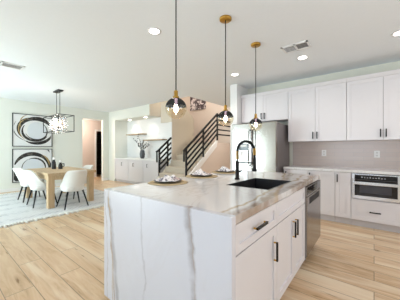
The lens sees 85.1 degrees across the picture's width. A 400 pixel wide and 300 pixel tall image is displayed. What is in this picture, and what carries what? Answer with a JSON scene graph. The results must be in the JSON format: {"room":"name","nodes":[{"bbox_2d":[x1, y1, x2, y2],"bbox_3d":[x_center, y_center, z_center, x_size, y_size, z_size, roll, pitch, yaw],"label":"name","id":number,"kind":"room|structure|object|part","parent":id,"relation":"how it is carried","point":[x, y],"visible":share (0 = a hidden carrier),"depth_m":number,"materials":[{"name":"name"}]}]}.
{"room":"kitchen","nodes":[
{"label":"kitchen","id":0,"kind":"room"},
{"bbox_2d":[0,98,108,188],"bbox_3d":[-5.887,-0.110,6.185,0.120,2.740,7.120,0,0,39],"label":"wall","id":1,"kind":"structure","parent":0,"point":[66,147],"depth_m":7.42,"materials":[{"name":"paint"}]},
{"bbox_2d":[12,113,51,146],"bbox_3d":[-5.246,-0.575,6.863,0.034,1.000,1.027,0,0,39],"label":"framed painting","id":2,"kind":"object","parent":1,"relation":"attached to","point":[27,129],"visible":0.99,"depth_m":6.80,"materials":[{"name":"black paper"}]},
{"bbox_2d":[12,149,51,182],"bbox_3d":[-5.246,0.500,6.863,0.034,1.010,1.027,0,0,39],"label":"framed painting","id":3,"kind":"object","parent":1,"relation":"attached to","point":[21,158],"visible":0.78,"depth_m":6.80,"materials":[{"name":"black paper"}]},
{"bbox_2d":[0,178,108,192],"bbox_3d":[-5.872,1.210,6.096,0.014,0.100,7.000,0,0,39],"label":"baseboard","id":4,"kind":"structure","parent":1,"relation":"attached to","point":[104,179],"depth_m":6.53,"materials":[{"name":"white paint"}]},
{"bbox_2d":[83,120,100,176],"bbox_3d":[-4.944,-0.110,9.450,0.120,2.740,3.800,0,0,39],"label":"wall","id":5,"kind":"structure","parent":0,"point":[89,126],"depth_m":9.51,"materials":[{"name":"paint"}]},
{"bbox_2d":[95,129,100,176],"bbox_3d":[-4.477,0.195,9.922,0.020,2.130,0.620,0,0,39],"label":"door frame","id":6,"kind":"structure","parent":5,"relation":"in","point":[95,129],"depth_m":9.69,"materials":[{"name":"white paint"}]},
{"bbox_2d":[109,105,158,180],"bbox_3d":[-2.518,-0.110,8.249,2.570,2.740,0.550,0,0,39],"label":"wall","id":7,"kind":"structure","parent":0,"point":[118,120],"depth_m":8.62,"materials":[{"name":"paint"}]},
{"bbox_2d":[127,117,168,158],"bbox_3d":[-2.073,-0.110,8.310,3.190,2.740,0.100,0,0,39],"label":"wall","id":8,"kind":"structure","parent":0,"point":[154,129],"depth_m":8.16,"materials":[{"name":"white paint"}]},
{"bbox_2d":[126,133,146,135],"bbox_3d":[-2.466,-0.560,8.418,1.040,0.040,0.219,0,0,39],"label":"shelf","id":9,"kind":"object","parent":8,"relation":"attached to","point":[139,133],"visible":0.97,"depth_m":8.20,"materials":[{"name":"brown wood"}]},
{"bbox_2d":[149,102,160,116],"bbox_3d":[-1.502,-1.575,7.439,0.030,0.930,0.548,0,0,39],"label":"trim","id":10,"kind":"structure","parent":8,"relation":"attached to","point":[154,109],"depth_m":7.40,"materials":[{"name":"beige paint"}]},
{"bbox_2d":[143,139,166,140],"bbox_3d":[-1.615,-0.320,7.738,1.060,0.040,0.219,0,0,39],"label":"shelf","id":11,"kind":"object","parent":8,"relation":"attached to","point":[148,139],"visible":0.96,"depth_m":7.69,"materials":[{"name":"brown wood"}]},
{"bbox_2d":[172,107,193,159],"bbox_3d":[-0.611,-0.365,7.481,0.130,3.250,1.070,0,0,39],"label":"wall","id":12,"kind":"structure","parent":0,"point":[182,120],"depth_m":7.36,"materials":[{"name":"beige paint"}]},
{"bbox_2d":[161,101,171,122],"bbox_3d":[-1.106,-1.455,7.173,0.520,1.170,0.030,0,0,39],"label":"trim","id":13,"kind":"structure","parent":12,"relation":"attached to","point":[166,113],"depth_m":7.18,"materials":[{"name":"beige paint"}]},
{"bbox_2d":[169,122,171,163],"bbox_3d":[-0.954,0.195,7.051,0.130,2.130,0.030,0,0,39],"label":"trim","id":14,"kind":"structure","parent":12,"relation":"attached to","point":[170,123],"depth_m":7.03,"materials":[{"name":"white paint"}]},
{"bbox_2d":[0,0,399,111],"bbox_3d":[-0.917,-1.620,3.675,11.020,0.280,9.400,0,0,39],"label":"ceiling","id":15,"kind":"structure","parent":0,"point":[103,55],"depth_m":3.12,"materials":[{"name":"paint"}]},
{"bbox_2d":[0,61,24,69],"bbox_3d":[-3.424,-1.474,3.757,0.260,0.012,0.600,0,0,39],"label":"ceiling vent","id":16,"kind":"object","parent":15,"relation":"in","point":[2,63],"visible":1,"depth_m":3.86,"materials":[{"name":"white metal"}]},
{"bbox_2d":[43,89,73,133],"bbox_3d":[-3.604,-0.929,5.535,1.054,1.101,0.361,0,0,39],"label":"chandelier","id":17,"kind":"object","parent":15,"relation":"hanging from","point":[58,124],"visible":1,"depth_m":5.51,"materials":[{"name":"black metal"}]},
{"bbox_3d":[-3.602,-0.625,5.538,1.054,0.404,0.354,0,0,39],"label":"box frame","id":18,"kind":"part","parent":17,"relation":"part of","materials":[{"name":"black metal"}]},
{"bbox_2d":[147,27,160,34],"bbox_3d":[-0.573,-1.477,2.736,0.176,0.006,0.176,0,0,39],"label":"recessed light","id":19,"kind":"object","parent":15,"relation":"in","point":[152,30],"visible":1,"depth_m":2.73,"materials":[{"name":"white paint"}]},
{"bbox_2d":[149,29,158,33],"bbox_3d":[-0.573,-1.478,2.736,0.126,0.003,0.126,0,0,39],"label":"diffuser","id":20,"kind":"object","parent":19,"relation":"attached to","point":[152,31],"depth_m":2.74,"materials":[{"name":"white"}]},
{"bbox_2d":[166,0,185,111],"bbox_3d":[-0.204,-0.868,1.852,0.180,1.225,0.180,0,0,39],"label":"pendant light","id":21,"kind":"object","parent":15,"relation":"hanging from","point":[175,102],"visible":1,"depth_m":1.85,"materials":[{"name":"gold metal"}]},
{"bbox_3d":[-0.204,-0.978,1.852,0.010,0.965,0.010,0,0,39],"label":"rod","id":22,"kind":"part","parent":21,"relation":"part of","materials":[{"name":"black metal"}]},
{"bbox_2d":[218,15,232,120],"bbox_3d":[0.289,-0.868,2.469,0.180,1.225,0.180,0,0,39],"label":"pendant light","id":23,"kind":"object","parent":15,"relation":"hanging from","point":[224,19],"visible":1,"depth_m":2.46,"materials":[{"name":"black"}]},
{"bbox_3d":[0.289,-0.978,2.469,0.010,0.965,0.010,0,0,39],"label":"rod","id":24,"kind":"part","parent":23,"relation":"part of","materials":[{"name":"black metal"}]},
{"bbox_2d":[249,42,261,126],"bbox_3d":[0.787,-0.868,3.077,0.180,1.225,0.180,0,0,39],"label":"pendant light","id":25,"kind":"object","parent":15,"relation":"hanging from","point":[255,121],"visible":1,"depth_m":3.07,"materials":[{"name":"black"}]},
{"bbox_3d":[0.787,-0.978,3.077,0.010,0.965,0.010,0,0,39],"label":"rod","id":26,"kind":"part","parent":25,"relation":"part of","materials":[{"name":"black metal"}]},
{"bbox_2d":[281,40,310,53],"bbox_3d":[1.392,-1.474,3.162,0.360,0.012,0.230,0,0,39],"label":"ceiling vent","id":27,"kind":"object","parent":15,"relation":"in","point":[304,44],"visible":1,"depth_m":3.15,"materials":[{"name":"white metal"}]},
{"bbox_2d":[297,55,308,59],"bbox_3d":[1.658,-1.477,3.526,0.176,0.006,0.176,0,0,39],"label":"recessed light","id":28,"kind":"object","parent":15,"relation":"in","point":[302,57],"visible":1,"depth_m":3.52,"materials":[{"name":"white"}]},
{"bbox_2d":[391,30,399,36],"bbox_3d":[2.549,-1.477,2.781,0.176,0.006,0.176,0,0,39],"label":"recessed light","id":29,"kind":"object","parent":15,"relation":"in","point":[397,33],"visible":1,"depth_m":2.81,"materials":[{"name":"white"}]},
{"bbox_2d":[0,174,399,299],"bbox_3d":[-1.902,1.320,4.590,13.700,0.120,9.600,0,0,39],"label":"floor","id":30,"kind":"structure","parent":0,"point":[62,257],"depth_m":2.44,"materials":[{"name":"brown wood"}]},
{"bbox_2d":[0,187,103,227],"bbox_3d":[-4.153,1.246,4.928,3.483,0.042,4.026,0,0,39],"label":"area rug","id":31,"kind":"object","parent":30,"relation":"on","point":[13,211],"visible":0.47,"depth_m":4.74,"materials":[{"name":"white fabric"}]},
{"bbox_2d":[12,167,45,202],"bbox_3d":[-4.191,0.847,5.328,0.493,0.811,0.617,0,0,39],"label":"dining chair","id":32,"kind":"object","parent":31,"relation":"on","point":[19,174],"visible":0.51,"depth_m":5.14,"materials":[{"name":"white fabric"}]},
{"bbox_3d":[-4.238,0.677,5.270,0.489,0.471,0.468,0,0,39],"label":"backrest","id":33,"kind":"part","parent":32,"relation":"part of","materials":[{"name":"white plastic"}]},
{"bbox_3d":[-4.141,0.847,5.392,0.424,0.133,0.450,0,0,39],"label":"seat","id":34,"kind":"part","parent":32,"relation":"part of","materials":[{"name":"white fabric"}]},
{"bbox_2d":[21,169,56,207],"bbox_3d":[-3.598,0.847,4.854,0.493,0.811,0.617,0,0,39],"label":"dining chair","id":35,"kind":"object","parent":31,"relation":"on","point":[36,184],"visible":0.91,"depth_m":4.67,"materials":[{"name":"white fabric"}]},
{"bbox_3d":[-3.644,0.677,4.796,0.489,0.471,0.468,0,0,39],"label":"backrest","id":36,"kind":"part","parent":35,"relation":"part of","materials":[{"name":"white fabric"}]},
{"bbox_3d":[-3.547,0.847,4.918,0.424,0.133,0.450,0,0,39],"label":"seat","id":37,"kind":"part","parent":35,"relation":"part of","materials":[{"name":"white fabric"}]},
{"bbox_2d":[26,167,95,208],"bbox_3d":[-3.502,0.879,5.439,1.700,0.739,1.010,0,0,39],"label":"dining table","id":38,"kind":"object","parent":31,"relation":"on","point":[50,175],"visible":0.74,"depth_m":4.94,"materials":[{"name":"brown wood"}]},
{"bbox_3d":[-4.380,0.907,5.586,0.120,0.684,0.120,0,0,39],"label":"leg","id":39,"kind":"part","parent":38,"relation":"part of","materials":[{"name":"brown wood"}]},
{"bbox_3d":[-3.164,0.907,4.615,0.120,0.684,0.120,0,0,39],"label":"leg","id":40,"kind":"part","parent":38,"relation":"part of","materials":[{"name":"brown wood"}]},
{"bbox_2d":[52,157,55,168],"bbox_3d":[-3.725,0.361,5.559,0.094,0.297,0.096,0,0,39],"label":"vase","id":41,"kind":"object","parent":38,"relation":"on","point":[53,158],"visible":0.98,"depth_m":5.53,"materials":[{"name":"black ceramic"}]},
{"bbox_2d":[58,160,63,168],"bbox_3d":[-3.553,0.397,5.588,0.138,0.227,0.095,0,0,-31],"label":"vase","id":42,"kind":"object","parent":38,"relation":"on","point":[60,166],"visible":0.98,"depth_m":5.55,"materials":[{"name":"black ceramic"}]},
{"bbox_3d":[-2.649,0.907,5.260,0.120,0.684,0.120,0,0,39],"label":"leg","id":43,"kind":"part","parent":38,"relation":"part of","materials":[{"name":"brown wood"}]},
{"bbox_2d":[56,169,88,209],"bbox_3d":[-2.735,0.847,4.730,0.617,0.811,0.493,0,0,39],"label":"dining chair","id":44,"kind":"object","parent":31,"relation":"on","point":[74,180],"visible":1,"depth_m":4.57,"materials":[{"name":"white fabric"}]},
{"bbox_3d":[-2.768,1.073,4.511,0.040,0.360,0.143,0,0,1],"label":"leg","id":45,"kind":"part","parent":44,"relation":"part of","materials":[{"name":"black metal"}]},
{"bbox_3d":[-2.798,0.847,4.781,0.450,0.133,0.424,0,0,39],"label":"seat","id":46,"kind":"part","parent":44,"relation":"part of","materials":[{"name":"white fabric"}]},
{"bbox_3d":[-2.676,0.677,4.684,0.468,0.471,0.489,0,0,39],"label":"backrest","id":47,"kind":"part","parent":44,"relation":"part of","materials":[{"name":"white fabric"}]},
{"bbox_2d":[66,165,93,198],"bbox_3d":[-3.147,0.847,5.803,0.493,0.811,0.617,0,0,39],"label":"dining chair","id":48,"kind":"object","parent":31,"relation":"on","point":[85,166],"visible":0.19,"depth_m":5.92,"materials":[{"name":"white fabric"}]},
{"bbox_3d":[-3.100,0.677,5.862,0.489,0.471,0.468,0,0,39],"label":"backrest","id":49,"kind":"part","parent":48,"relation":"part of","materials":[{"name":"white fabric"}]},
{"bbox_2d":[96,134,100,173],"bbox_3d":[-5.191,0.260,10.799,0.390,2.000,1.000,0,0,39],"label":"door","id":50,"kind":"structure","parent":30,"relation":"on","point":[98,136],"depth_m":11.10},
{"bbox_2d":[114,157,166,183],"bbox_3d":[-2.165,0.802,7.928,2.597,0.915,0.608,0,0,39],"label":"base cabinet","id":51,"kind":"object","parent":30,"relation":"on","point":[127,169],"visible":0.84,"depth_m":7.67,"materials":[{"name":"white paint"}]},
{"bbox_3d":[-2.993,0.770,8.264,0.870,0.750,0.020,0,0,39],"label":"door","id":52,"kind":"part","parent":51,"relation":"part of","materials":[{"name":"white paint"}]},
{"bbox_3d":[-2.301,0.770,7.711,0.880,0.750,0.020,0,0,39],"label":"door","id":53,"kind":"part","parent":51,"relation":"part of","materials":[{"name":"white paint"}]},
{"bbox_2d":[133,133,149,158],"bbox_3d":[-2.156,-0.114,7.941,0.862,0.918,0.190,0,0,39],"label":"vase","id":54,"kind":"object","parent":51,"relation":"on","point":[142,152],"visible":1,"depth_m":7.83,"materials":[{"name":"grey ceramic"}]},
{"bbox_3d":[-1.641,0.770,7.184,0.790,0.750,0.020,0,0,39],"label":"door","id":55,"kind":"part","parent":51,"relation":"part of","materials":[{"name":"white paint"}]},
{"bbox_2d":[153,140,229,180],"bbox_3d":[-0.165,0.492,7.073,1.195,1.535,3.148,0,0,39],"label":"staircase","id":56,"kind":"structure","parent":30,"relation":"on","point":[216,155],"depth_m":6.81,"materials":[{"name":"beige carpet"}]},
{"bbox_2d":[156,137,171,175],"bbox_3d":[-1.119,0.222,6.772,0.045,1.205,0.636,0,0,39],"label":"stair railing","id":57,"kind":"object","parent":56,"relation":"on","point":[158,153],"visible":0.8,"depth_m":6.74,"materials":[{"name":"black metal"}]},
{"bbox_3d":[-1.234,0.417,6.628,0.044,0.815,0.044,0,0,39],"label":"newel post","id":58,"kind":"part","parent":57,"relation":"part of","materials":[{"name":"black metal"}]},
{"bbox_3d":[-1.097,-0.156,6.799,0.045,0.448,0.567,0,0,39],"label":"rail","id":59,"kind":"part","parent":57,"relation":"part of","materials":[{"name":"black metal"}]},
{"bbox_3d":[-1.022,0.159,6.894,0.044,0.815,0.044,0,0,39],"label":"newel post","id":60,"kind":"part","parent":57,"relation":"part of","materials":[{"name":"black metal"}]},
{"bbox_2d":[182,113,217,175],"bbox_3d":[0.063,-0.181,6.420,0.045,1.953,1.638,0,0,39],"label":"stair railing","id":61,"kind":"object","parent":56,"relation":"on","point":[185,152],"visible":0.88,"depth_m":6.36,"materials":[{"name":"black metal"}]},
{"bbox_3d":[-0.372,0.388,5.876,0.044,0.815,0.044,0,0,39],"label":"newel post","id":62,"kind":"part","parent":61,"relation":"part of","materials":[{"name":"black metal"}]},
{"bbox_3d":[0.081,-0.560,6.443,0.045,1.195,1.580,0,0,39],"label":"rail","id":63,"kind":"part","parent":61,"relation":"part of","materials":[{"name":"black metal"}]},
{"bbox_3d":[0.090,0.061,6.454,0.034,1.166,1.545,0,0,39],"label":"rail","id":64,"kind":"part","parent":61,"relation":"part of","materials":[{"name":"black metal"}]},
{"bbox_3d":[0.090,-0.413,6.454,0.034,1.166,1.545,0,0,39],"label":"rail","id":65,"kind":"part","parent":61,"relation":"part of","materials":[{"name":"black metal"}]},
{"bbox_3d":[0.090,-0.097,6.454,0.034,1.166,1.545,0,0,39],"label":"rail","id":66,"kind":"part","parent":61,"relation":"part of","materials":[{"name":"black metal"}]},
{"bbox_3d":[0.090,-0.255,6.454,0.034,1.166,1.545,0,0,39],"label":"rail","id":67,"kind":"part","parent":61,"relation":"part of","materials":[{"name":"black metal"}]},
{"bbox_3d":[0.096,-0.171,6.462,0.044,0.815,0.044,0,0,39],"label":"newel post","id":68,"kind":"part","parent":61,"relation":"part of","materials":[{"name":"black metal"}]},
{"bbox_3d":[0.558,-0.703,7.040,0.044,0.854,0.044,0,0,39],"label":"newel post","id":69,"kind":"part","parent":61,"relation":"part of","materials":[{"name":"black metal"}]},
{"bbox_2d":[218,114,229,135],"bbox_3d":[0.923,-0.693,7.498,0.045,0.865,1.120,0,0,39],"label":"stair railing","id":70,"kind":"object","parent":56,"relation":"on","point":[218,114],"visible":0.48,"depth_m":7.30,"materials":[{"name":"black metal"}]},
{"bbox_2d":[104,170,319,299],"bbox_3d":[0.371,0.802,2.376,1.265,0.915,2.263,0,0,39],"label":"countertop","id":71,"kind":"structure","parent":30,"relation":"on","point":[175,242],"depth_m":1.48,"materials":[{"name":"stone"}]},
{"bbox_2d":[148,180,187,185],"bbox_3d":[-0.329,0.342,2.240,0.410,0.007,0.410,0,0,39],"label":"placemat","id":72,"kind":"object","parent":71,"relation":"on","point":[182,181],"visible":0.68,"depth_m":2.14,"materials":[{"name":"wicker"}]},
{"bbox_2d":[154,179,181,182],"bbox_3d":[-0.329,0.328,2.240,0.290,0.019,0.290,0,0,39],"label":"dinner plate","id":73,"kind":"object","parent":72,"relation":"on","point":[180,179],"visible":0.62,"depth_m":2.18,"materials":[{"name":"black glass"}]},
{"bbox_2d":[154,174,180,181],"bbox_3d":[-0.335,0.294,2.239,0.262,0.059,0.262,0,0,15],"label":"cloth napkin","id":74,"kind":"object","parent":73,"relation":"on","point":[173,177],"visible":1,"depth_m":2.21,"materials":[{"name":"fabric"}]},
{"bbox_3d":[-0.322,0.802,1.508,1.265,0.915,0.040,0,0,39],"label":"waterfall panel","id":75,"kind":"part","parent":71,"relation":"part of","materials":[{"name":"stone"}]},
{"bbox_2d":[185,175,217,177],"bbox_3d":[0.019,0.342,2.749,0.410,0.007,0.410,0,0,39],"label":"placemat","id":76,"kind":"object","parent":71,"relation":"on","point":[188,176],"visible":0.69,"depth_m":2.68,"materials":[{"name":"wicker"}]},
{"bbox_3d":[0.019,0.328,2.749,0.290,0.019,0.290,0,0,39],"label":"dinner plate","id":77,"kind":"object","parent":76,"relation":"on","visible":0},
{"bbox_2d":[192,168,212,175],"bbox_3d":[0.011,0.285,2.745,0.270,0.077,0.265,0,0,39],"label":"cloth napkin","id":78,"kind":"object","parent":77,"relation":"on","point":[200,171],"visible":1,"depth_m":2.71,"materials":[{"name":"fabric"}]},
{"bbox_2d":[212,171,234,173],"bbox_3d":[0.374,0.342,3.233,0.410,0.007,0.410,0,0,39],"label":"placemat","id":79,"kind":"object","parent":71,"relation":"on","point":[233,172],"visible":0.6,"depth_m":3.13,"materials":[{"name":"wicker"}]},
{"bbox_3d":[0.374,0.328,3.233,0.290,0.019,0.290,0,0,39],"label":"dinner plate","id":80,"kind":"object","parent":79,"relation":"on","visible":0},
{"bbox_2d":[217,166,233,170],"bbox_3d":[0.376,0.288,3.226,0.266,0.072,0.263,0,0,39],"label":"cloth napkin","id":81,"kind":"object","parent":80,"relation":"on","point":[223,168],"visible":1,"depth_m":3.17,"materials":[{"name":"fabric"}]},
{"bbox_2d":[235,140,256,179],"bbox_3d":[0.529,0.121,2.446,0.264,0.447,0.142,0,0,39],"label":"kitchen faucet","id":82,"kind":"object","parent":71,"relation":"on","point":[237,162],"visible":1,"depth_m":2.44,"materials":[{"name":"black metal"}]},
{"bbox_3d":[0.423,0.240,2.477,0.060,0.210,0.060,0,0,39],"label":"stem","id":83,"kind":"part","parent":82,"relation":"part of","materials":[{"name":"black metal"}]},
{"bbox_2d":[227,178,290,189],"bbox_3d":[0.616,0.474,2.214,0.418,0.262,0.648,0,0,39],"label":"sink","id":84,"kind":"object","parent":71,"relation":"in","point":[257,183],"visible":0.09,"depth_m":2.46,"materials":[{"name":"black metal"}]},
{"bbox_2d":[236,203,277,299],"bbox_3d":[0.003,0.827,1.673,1.016,0.866,0.621,0,0,39],"label":"base cabinet","id":85,"kind":"object","parent":30,"relation":"on","point":[256,235],"visible":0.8,"depth_m":1.37,"materials":[{"name":"paint"}]},
{"bbox_3d":[0.369,0.478,1.382,0.020,0.160,0.616,0,0,39],"label":"drawer","id":86,"kind":"part","parent":85,"relation":"part of","materials":[{"name":"white paint"}]},
{"bbox_3d":[0.382,0.475,1.358,0.030,0.014,0.160,0,0,39],"label":"handle","id":87,"kind":"part","parent":85,"relation":"part of","materials":[{"name":"black metal"}]},
{"bbox_3d":[0.544,0.735,1.562,0.030,0.135,0.014,0,0,39],"label":"handle","id":88,"kind":"part","parent":85,"relation":"part of","materials":[{"name":"black metal"}]},
{"bbox_2d":[232,121,288,172],"bbox_3d":[1.291,0.370,4.650,0.935,1.780,0.902,0,0,39],"label":"refrigerator","id":89,"kind":"object","parent":30,"relation":"on","point":[270,139],"visible":0.4,"depth_m":4.28,"materials":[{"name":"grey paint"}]},
{"bbox_3d":[0.884,0.000,4.528,0.452,1.040,0.080,0,0,39],"label":"door","id":90,"kind":"part","parent":89,"relation":"part of","materials":[{"name":"silver metal"}]},
{"bbox_3d":[0.986,-0.025,4.360,0.024,0.750,0.066,0,0,39],"label":"handle","id":91,"kind":"part","parent":89,"relation":"part of","materials":[{"name":"silver metal"}]},
{"bbox_3d":[1.056,-0.025,4.303,0.024,0.750,0.066,0,0,39],"label":"handle","id":92,"kind":"part","parent":89,"relation":"part of","materials":[{"name":"silver metal"}]},
{"bbox_3d":[1.252,0.000,4.234,0.477,1.040,0.080,0,0,39],"label":"door","id":93,"kind":"part","parent":89,"relation":"part of","materials":[{"name":"silver metal"}]},
{"bbox_2d":[276,187,304,299],"bbox_3d":[0.460,0.827,2.246,1.016,0.866,0.840,0,0,39],"label":"base cabinet","id":94,"kind":"object","parent":30,"relation":"on","point":[290,224],"visible":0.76,"depth_m":1.90,"materials":[{"name":"paint"}]},
{"bbox_3d":[0.701,0.860,1.798,0.020,0.586,0.438,0,0,39],"label":"door","id":95,"kind":"part","parent":94,"relation":"part of","materials":[{"name":"white paint"}]},
{"bbox_3d":[0.826,0.478,1.954,0.020,0.160,0.836,0,0,39],"label":"false drawer","id":96,"kind":"part","parent":94,"relation":"part of","materials":[{"name":"white paint"}]},
{"bbox_3d":[0.835,0.710,1.926,0.030,0.140,0.014,0,0,39],"label":"handle","id":97,"kind":"part","parent":94,"relation":"part of","materials":[{"name":"black metal"}]},
{"bbox_3d":[0.883,0.710,1.985,0.030,0.140,0.014,0,0,39],"label":"handle","id":98,"kind":"part","parent":94,"relation":"part of","materials":[{"name":"black metal"}]},
{"bbox_3d":[0.964,0.860,2.127,0.020,0.586,0.394,0,0,39],"label":"door","id":99,"kind":"part","parent":94,"relation":"part of","materials":[{"name":"white paint"}]},
{"bbox_2d":[284,169,307,173],"bbox_3d":[1.976,0.823,4.340,0.424,0.874,0.649,0,0,39],"label":"base cabinet","id":100,"kind":"object","parent":30,"relation":"on","point":[293,171],"visible":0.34,"depth_m":4.11,"materials":[{"name":"white paint"}]},
{"bbox_2d":[302,180,319,263],"bbox_3d":[0.968,0.829,2.850,0.956,0.862,0.734,0,0,39],"label":"dishwasher","id":101,"kind":"object","parent":30,"relation":"on","point":[312,191],"visible":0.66,"depth_m":2.46,"materials":[{"name":"grey paint"}]},
{"bbox_3d":[1.324,0.818,2.571,0.049,0.625,0.726,0,0,39],"label":"door","id":102,"kind":"part","parent":101,"relation":"part of","materials":[{"name":"silver metal"}]},
{"bbox_3d":[1.324,0.451,2.571,0.049,0.102,0.726,0,0,39],"label":"control panel","id":103,"kind":"part","parent":101,"relation":"part of","materials":[{"name":"silver metal"}]},
{"bbox_3d":[1.343,0.560,2.555,0.002,0.070,0.510,0,0,39],"label":"pocket handle","id":104,"kind":"part","parent":101,"relation":"part of","materials":[{"name":"silver metal"}]},
{"bbox_2d":[308,170,335,221],"bbox_3d":[2.310,0.823,4.073,0.428,0.874,0.649,0,0,39],"label":"base cabinet","id":105,"kind":"object","parent":30,"relation":"on","point":[327,178],"visible":0.62,"depth_m":3.81,"materials":[{"name":"white paint"}]},
{"bbox_2d":[335,172,350,224],"bbox_3d":[2.566,0.823,3.869,0.223,0.874,0.649,0,0,39],"label":"base cabinet","id":106,"kind":"object","parent":30,"relation":"on","point":[342,179],"visible":0.91,"depth_m":3.66,"materials":[{"name":"white paint"}]},
{"bbox_2d":[351,173,399,232],"bbox_3d":[2.890,0.823,3.599,0.615,0.874,0.666,0,0,39],"label":"base cabinet","id":107,"kind":"object","parent":30,"relation":"on","point":[381,215],"depth_m":3.38,"materials":[{"name":"white paint"}]},
{"bbox_3d":[2.724,0.977,3.392,0.610,0.332,0.020,0,0,39],"label":"drawer","id":108,"kind":"part","parent":107,"relation":"part of","materials":[{"name":"white paint"}]},
{"bbox_3d":[2.844,0.597,3.541,0.587,0.398,0.517,0,0,39],"label":"microwave drawer","id":109,"kind":"part","parent":107,"relation":"part of","materials":[{"name":"silver metal"}]},
{"bbox_3d":[2.695,0.541,3.355,0.547,0.047,0.040,0,0,39],"label":"handle","id":110,"kind":"part","parent":107,"relation":"part of","materials":[{"name":"silver metal"}]},
{"bbox_3d":[2.715,0.616,3.380,0.515,0.252,0.026,0,0,39],"label":"drawer","id":111,"kind":"part","parent":107,"relation":"part of","materials":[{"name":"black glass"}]},
{"bbox_3d":[2.715,0.451,3.381,0.515,0.069,0.024,0,0,39],"label":"control panel","id":112,"kind":"part","parent":107,"relation":"part of","materials":[{"name":"black glass"}]},
{"bbox_3d":[3.250,0.823,3.323,0.288,0.874,0.649,0,0,39],"label":"base cabinet","id":113,"kind":"object","parent":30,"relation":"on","visible":0},
{"bbox_2d":[283,165,399,174],"bbox_3d":[2.591,0.365,3.859,1.986,0.040,0.634,0,0,39],"label":"countertop","id":114,"kind":"structure","parent":113,"relation":"on","point":[296,167],"depth_m":3.68,"materials":[{"name":"stone"}]},
{"bbox_2d":[180,96,229,142],"bbox_3d":[0.131,-1.340,8.930,6.060,5.200,0.120,0,0,39],"label":"wall","id":115,"kind":"structure","parent":0,"point":[201,117],"depth_m":8.69,"materials":[{"name":"beige paint"}]},
{"bbox_2d":[190,97,205,110],"bbox_3d":[-0.089,-2.055,9.007,0.820,0.870,0.026,0,0,39],"label":"framed print","id":116,"kind":"object","parent":115,"relation":"attached to","point":[195,104],"visible":0.57,"depth_m":9.04},
{"bbox_2d":[230,84,247,169],"bbox_3d":[0.981,-0.110,5.276,0.170,2.740,0.670,0,0,39],"label":"wall","id":117,"kind":"structure","parent":0,"point":[236,91],"depth_m":5.05,"materials":[{"name":"white paint"}]},
{"bbox_2d":[248,61,399,165],"bbox_3d":[3.150,-0.110,3.896,4.940,2.740,0.120,0,0,39],"label":"wall","id":118,"kind":"structure","parent":0,"point":[393,65],"depth_m":4.36,"materials":[{"name":"paint"}]},
{"bbox_2d":[241,88,287,123],"bbox_3d":[1.481,-0.926,4.902,1.058,0.632,0.389,0,0,39],"label":"upper cabinet","id":119,"kind":"object","parent":118,"relation":"attached to","point":[272,105],"visible":0.93,"depth_m":4.73,"materials":[{"name":"white paint"}]},
{"bbox_3d":[1.184,-0.895,4.954,0.524,0.565,0.020,0,0,39],"label":"door","id":120,"kind":"part","parent":119,"relation":"part of","materials":[{"name":"white paint"}]},
{"bbox_3d":[1.382,-1.211,4.777,1.058,0.062,0.050,0,0,39],"label":"crown molding","id":121,"kind":"part","parent":119,"relation":"part of","materials":[{"name":"white paint"}]},
{"bbox_3d":[1.598,-0.895,4.624,0.524,0.565,0.020,0,0,39],"label":"door","id":122,"kind":"part","parent":119,"relation":"part of","materials":[{"name":"white paint"}]},
{"bbox_2d":[288,78,346,141],"bbox_3d":[2.280,-0.696,4.256,0.991,1.092,0.377,0,0,39],"label":"upper cabinet","id":123,"kind":"object","parent":118,"relation":"attached to","point":[317,112],"visible":0.99,"depth_m":4.10,"materials":[{"name":"white paint"}]},
{"bbox_3d":[2.000,-0.665,4.303,0.490,1.025,0.020,0,0,39],"label":"door","id":124,"kind":"part","parent":123,"relation":"part of","materials":[{"name":"white paint"}]},
{"bbox_3d":[2.184,-1.211,4.136,0.991,0.062,0.050,0,0,39],"label":"crown molding","id":125,"kind":"part","parent":123,"relation":"part of","materials":[{"name":"white paint"}]},
{"bbox_3d":[2.387,-0.665,3.994,0.490,1.025,0.020,0,0,39],"label":"door","id":126,"kind":"part","parent":123,"relation":"part of","materials":[{"name":"white paint"}]},
{"bbox_2d":[293,140,399,169],"bbox_3d":[2.787,0.092,4.101,1.982,0.505,0.012,0,0,39],"label":"backsplash","id":127,"kind":"structure","parent":118,"relation":"attached to","point":[353,154],"depth_m":4.08,"materials":[{"name":"beige tile"}]},
{"bbox_2d":[346,69,399,140],"bbox_3d":[3.054,-0.696,3.638,0.987,1.092,0.377,0,0,39],"label":"upper cabinet","id":128,"kind":"object","parent":118,"relation":"attached to","point":[373,100],"visible":1,"depth_m":3.60,"materials":[{"name":"white paint"}]},
{"bbox_3d":[2.775,-0.665,3.684,0.488,1.025,0.020,0,0,39],"label":"door","id":129,"kind":"part","parent":128,"relation":"part of","materials":[{"name":"white paint"}]},
{"bbox_3d":[2.958,-1.211,3.518,0.987,0.062,0.050,0,0,39],"label":"crown molding","id":130,"kind":"part","parent":128,"relation":"part of","materials":[{"name":"white paint"}]},
{"bbox_3d":[3.160,-0.665,3.376,0.488,1.025,0.020,0,0,39],"label":"door","id":131,"kind":"part","parent":128,"relation":"part of","materials":[{"name":"white paint"}]},
{"bbox_2d":[374,151,379,157],"bbox_3d":[3.110,0.090,3.831,0.080,0.124,0.008,0,0,39],"label":"wall outlet","id":132,"kind":"object","parent":118,"relation":"attached to","point":[376,153],"visible":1,"depth_m":3.83,"materials":[{"name":"plastic"}]}
]}

